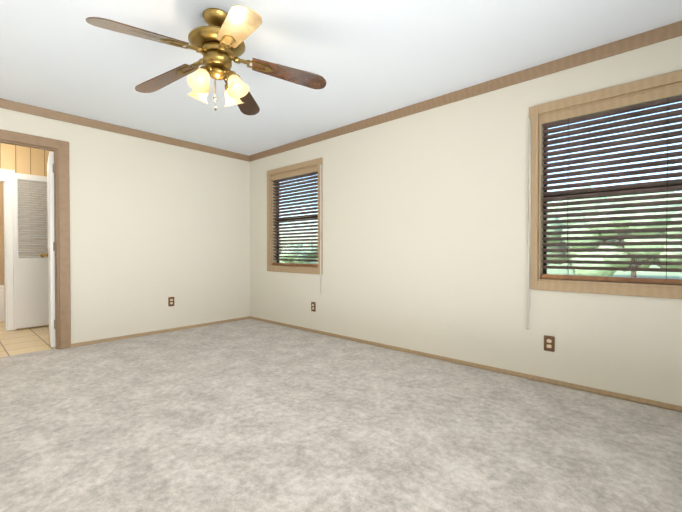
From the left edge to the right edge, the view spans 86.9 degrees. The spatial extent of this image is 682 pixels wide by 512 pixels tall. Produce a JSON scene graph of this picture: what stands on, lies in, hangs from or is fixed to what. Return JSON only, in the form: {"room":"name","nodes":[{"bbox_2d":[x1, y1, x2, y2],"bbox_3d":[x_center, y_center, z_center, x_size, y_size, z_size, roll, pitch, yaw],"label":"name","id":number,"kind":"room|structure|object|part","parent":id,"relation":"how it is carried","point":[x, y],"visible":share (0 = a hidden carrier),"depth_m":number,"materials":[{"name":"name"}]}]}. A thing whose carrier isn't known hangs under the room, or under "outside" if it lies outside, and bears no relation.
{"room":"empty bedroom","nodes":[
{"label":"empty bedroom","id":0,"kind":"room"},
{"bbox_2d":[0,182,3,284],"bbox_3d":[-5.871,-0.269,5.172,0.100,2.400,3.100,1,1,42],"label":"wall","id":1,"kind":"structure","parent":0,"point":[1,239],"depth_m":5.67,"materials":[{"name":"brown wood"}]},
{"bbox_2d":[0,143,53,329],"bbox_3d":[-3.757,-0.255,3.940,1.590,2.400,4.100,1,1,42],"label":"wall panel","id":2,"kind":"object","parent":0,"point":[25,160],"visible":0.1,"depth_m":4.64,"materials":[{"name":"beige wood"}]},
{"bbox_2d":[0,169,16,330],"bbox_3d":[-4.529,-0.068,4.187,0.116,2.020,1.105,1,1,42],"label":"door frame","id":3,"kind":"structure","parent":2,"relation":"attached to","point":[6,177],"depth_m":4.51,"materials":[{"name":"white paint"}]},
{"bbox_2d":[12,173,54,328],"bbox_3d":[-3.824,-0.068,4.833,0.060,1.965,0.855,1,1,42],"label":"louvered bifold door","id":4,"kind":"structure","parent":2,"relation":"attached to","point":[30,278],"depth_m":4.64,"materials":[{"name":"white paint"}]},
{"bbox_2d":[0,108,249,343],"bbox_3d":[-2.709,-0.254,3.870,0.060,2.400,4.000,1,1,42],"label":"wall","id":5,"kind":"structure","parent":0,"point":[154,225],"depth_m":4.29,"materials":[{"name":"paint"}]},
{"bbox_2d":[0,129,70,348],"bbox_3d":[-3.159,-0.108,3.371,0.090,2.126,0.995,1,1,42],"label":"door frame","id":6,"kind":"structure","parent":5,"relation":"attached to","point":[60,148],"depth_m":3.66,"materials":[{"name":"brown wood"}]},
{"bbox_2d":[40,151,54,346],"bbox_3d":[-3.175,-0.067,3.989,0.772,2.000,0.194,1,1,42],"label":"bedroom door","id":7,"kind":"structure","parent":5,"relation":"in","point":[50,254],"depth_m":3.69,"materials":[{"name":"white paint"}]},
{"bbox_2d":[0,98,247,160],"bbox_3d":[-2.669,-1.415,3.833,0.032,0.078,3.900,1,1,42],"label":"crown molding","id":8,"kind":"structure","parent":5,"relation":"attached to","point":[6,104],"depth_m":3.96,"materials":[{"name":"brown wood"}]},
{"bbox_2d":[71,316,248,346],"bbox_3d":[-2.087,0.920,4.523,0.013,0.036,2.135,1,1,42],"label":"baseboard","id":9,"kind":"structure","parent":5,"relation":"attached to","point":[242,318],"depth_m":4.32,"materials":[{"name":"brown wood"}]},
{"bbox_2d":[168,297,173,306],"bbox_3d":[-2.114,0.569,4.487,0.010,0.116,0.072,1,1,42],"label":"outlet","id":10,"kind":"object","parent":5,"relation":"attached to","point":[170,301],"visible":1,"depth_m":4.48,"materials":[{"name":"brown plastic"}]},
{"bbox_2d":[0,319,681,511],"bbox_3d":[-0.630,0.993,2.009,5.660,0.050,4.000,1,1,42],"label":"floor carpet","id":11,"kind":"object","parent":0,"point":[249,415],"visible":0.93,"depth_m":1.96,"materials":[{"name":"grey carpet"}]},
{"bbox_2d":[0,0,681,155],"bbox_3d":[-2.053,-1.492,2.806,9.120,0.100,4.920,1,1,42],"label":"ceiling","id":12,"kind":"structure","parent":0,"point":[365,59],"depth_m":2.56,"materials":[{"name":"paint"}]},
{"bbox_2d":[85,5,325,114],"bbox_3d":[-0.773,-1.148,2.118,1.269,0.572,1.221,1,1,42],"label":"ceiling fan","id":13,"kind":"object","parent":12,"relation":"hanging from","point":[217,43],"visible":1,"depth_m":2.10,"materials":[{"name":"brown wood"}]},
{"bbox_2d":[250,36,681,405],"bbox_3d":[0.772,-0.250,3.505,5.840,2.400,0.120,1,1,42],"label":"wall","id":14,"kind":"structure","parent":0,"point":[425,223],"depth_m":3.16,"materials":[{"name":"paint"}]},
{"bbox_2d":[267,158,322,293],"bbox_3d":[-0.591,-0.364,4.716,1.088,1.640,0.154,1,1,42],"label":"window","id":15,"kind":"structure","parent":14,"relation":"in","point":[271,226],"depth_m":4.72,"materials":[{"name":"brown wood"}]},
{"bbox_2d":[271,166,317,266],"bbox_3d":[-0.601,-0.485,4.705,0.918,1.227,0.064,1,1,42],"label":"window blind","id":16,"kind":"object","parent":15,"relation":"attached to","point":[301,174],"visible":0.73,"depth_m":4.68,"materials":[{"name":"brown wood"}]},
{"bbox_3d":[-0.552,-0.484,4.759,0.950,1.260,0.035,1,1,42],"label":"window sash","id":17,"kind":"part","parent":15,"relation":"part of","materials":[{"name":"brown wood"}]},
{"bbox_3d":[-0.242,-0.314,4.308,0.023,1.550,0.014,1,1,42],"label":"window cord","id":18,"kind":"part","parent":15,"relation":"part of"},
{"bbox_2d":[311,302,315,311],"bbox_3d":[-0.341,0.625,4.431,0.072,0.116,0.010,1,1,42],"label":"outlet","id":19,"kind":"object","parent":14,"relation":"attached to","point":[313,306],"visible":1,"depth_m":4.42,"materials":[{"name":"brown plastic"}]},
{"bbox_2d":[248,21,681,161],"bbox_3d":[0.721,-1.410,3.435,5.600,0.078,0.032,1,1,42],"label":"crown molding","id":20,"kind":"structure","parent":14,"relation":"attached to","point":[657,35],"depth_m":2.87,"materials":[{"name":"brown wood"}]},
{"bbox_2d":[249,316,681,411],"bbox_3d":[0.727,0.933,3.468,5.605,0.036,0.014,1,1,42],"label":"baseboard","id":21,"kind":"structure","parent":14,"relation":"attached to","point":[654,403],"depth_m":2.90,"materials":[{"name":"brown wood"}]},
{"bbox_2d":[544,335,554,351],"bbox_3d":[1.568,0.659,2.710,0.072,0.116,0.010,1,1,42],"label":"outlet","id":22,"kind":"object","parent":14,"relation":"attached to","point":[549,343],"visible":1,"depth_m":2.71,"materials":[{"name":"brown plastic"}]},
{"bbox_2d":[527,70,681,328],"bbox_3d":[2.085,-0.286,2.304,1.599,1.720,0.154,1,1,42],"label":"window","id":23,"kind":"structure","parent":14,"relation":"in","point":[536,281],"depth_m":2.61,"materials":[{"name":"brown wood"}]},
{"bbox_3d":[1.903,-0.242,2.390,1.215,1.630,0.037,1,1,42],"label":"window cord","id":24,"kind":"part","parent":23,"relation":"part of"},
{"bbox_2d":[541,84,681,284],"bbox_3d":[2.076,-0.442,2.291,1.428,1.237,0.064,1,1,42],"label":"window blind","id":25,"kind":"object","parent":23,"relation":"attached to","point":[660,97],"visible":0.9,"depth_m":2.46,"materials":[{"name":"brown wood"}]},
{"bbox_3d":[2.126,-0.441,2.345,1.460,1.270,0.035,1,1,42],"label":"window sash","id":26,"kind":"part","parent":23,"relation":"part of","materials":[{"name":"brown wood"}]},
{"label":"outside","id":27,"kind":"structure","parent":0,"visible":0},
{"bbox_2d":[280,259,681,278],"bbox_3d":[132.688,0.053,153.990,400.000,0.100,399.700,1,1,42],"label":"ground","id":28,"kind":"structure","parent":27,"point":[639,274],"depth_m":29.73,"materials":[{"name":"green plant"}]},
{"bbox_2d":[280,244,317,262],"bbox_3d":[-6.165,-0.172,52.562,6.550,3.192,7.094,1,1,42],"label":"tree","id":29,"kind":"object","parent":28,"relation":"on","point":[299,254],"depth_m":50.27,"materials":[{"name":"green plant"}]},
{"bbox_2d":[547,214,566,264],"bbox_3d":[11.008,-0.799,23.498,6.679,4.872,7.750,1,1,42],"label":"tree","id":30,"kind":"object","parent":28,"relation":"on","point":[555,247],"depth_m":21.09,"materials":[{"name":"green plant"}]},
{"bbox_2d":[548,186,637,265],"bbox_3d":[15.807,-1.469,23.434,8.431,5.981,8.198,1,1,42],"label":"tree","id":31,"kind":"object","parent":28,"relation":"on","point":[618,234],"depth_m":21.44,"materials":[{"name":"green plant"}]},
{"bbox_2d":[561,199,681,276],"bbox_3d":[14.511,-0.563,18.145,5.723,4.348,5.166,1,1,42],"label":"tree","id":32,"kind":"object","parent":28,"relation":"on","point":[591,272],"depth_m":17.41,"materials":[{"name":"green plant"}]},
{"bbox_2d":[627,191,681,259],"bbox_3d":[19.190,-1.072,19.256,7.209,5.332,7.120,1,1,42],"label":"tree","id":33,"kind":"object","parent":28,"relation":"on","point":[666,199],"depth_m":19.12,"materials":[{"name":"green plant"}]},
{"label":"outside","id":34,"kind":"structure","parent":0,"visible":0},
{"bbox_2d":[0,321,55,356],"bbox_3d":[-4.370,0.965,4.506,3.240,0.048,4.100,1,1,42],"label":"floor","id":35,"kind":"structure","parent":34,"point":[21,341],"depth_m":4.03,"materials":[{"name":"beige tile"}]},
{"bbox_2d":[0,285,4,321],"bbox_3d":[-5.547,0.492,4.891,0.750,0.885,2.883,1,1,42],"label":"bathtub","id":36,"kind":"object","parent":35,"relation":"on","point":[2,310],"depth_m":5.13,"materials":[{"name":"ceramic"}]}
]}

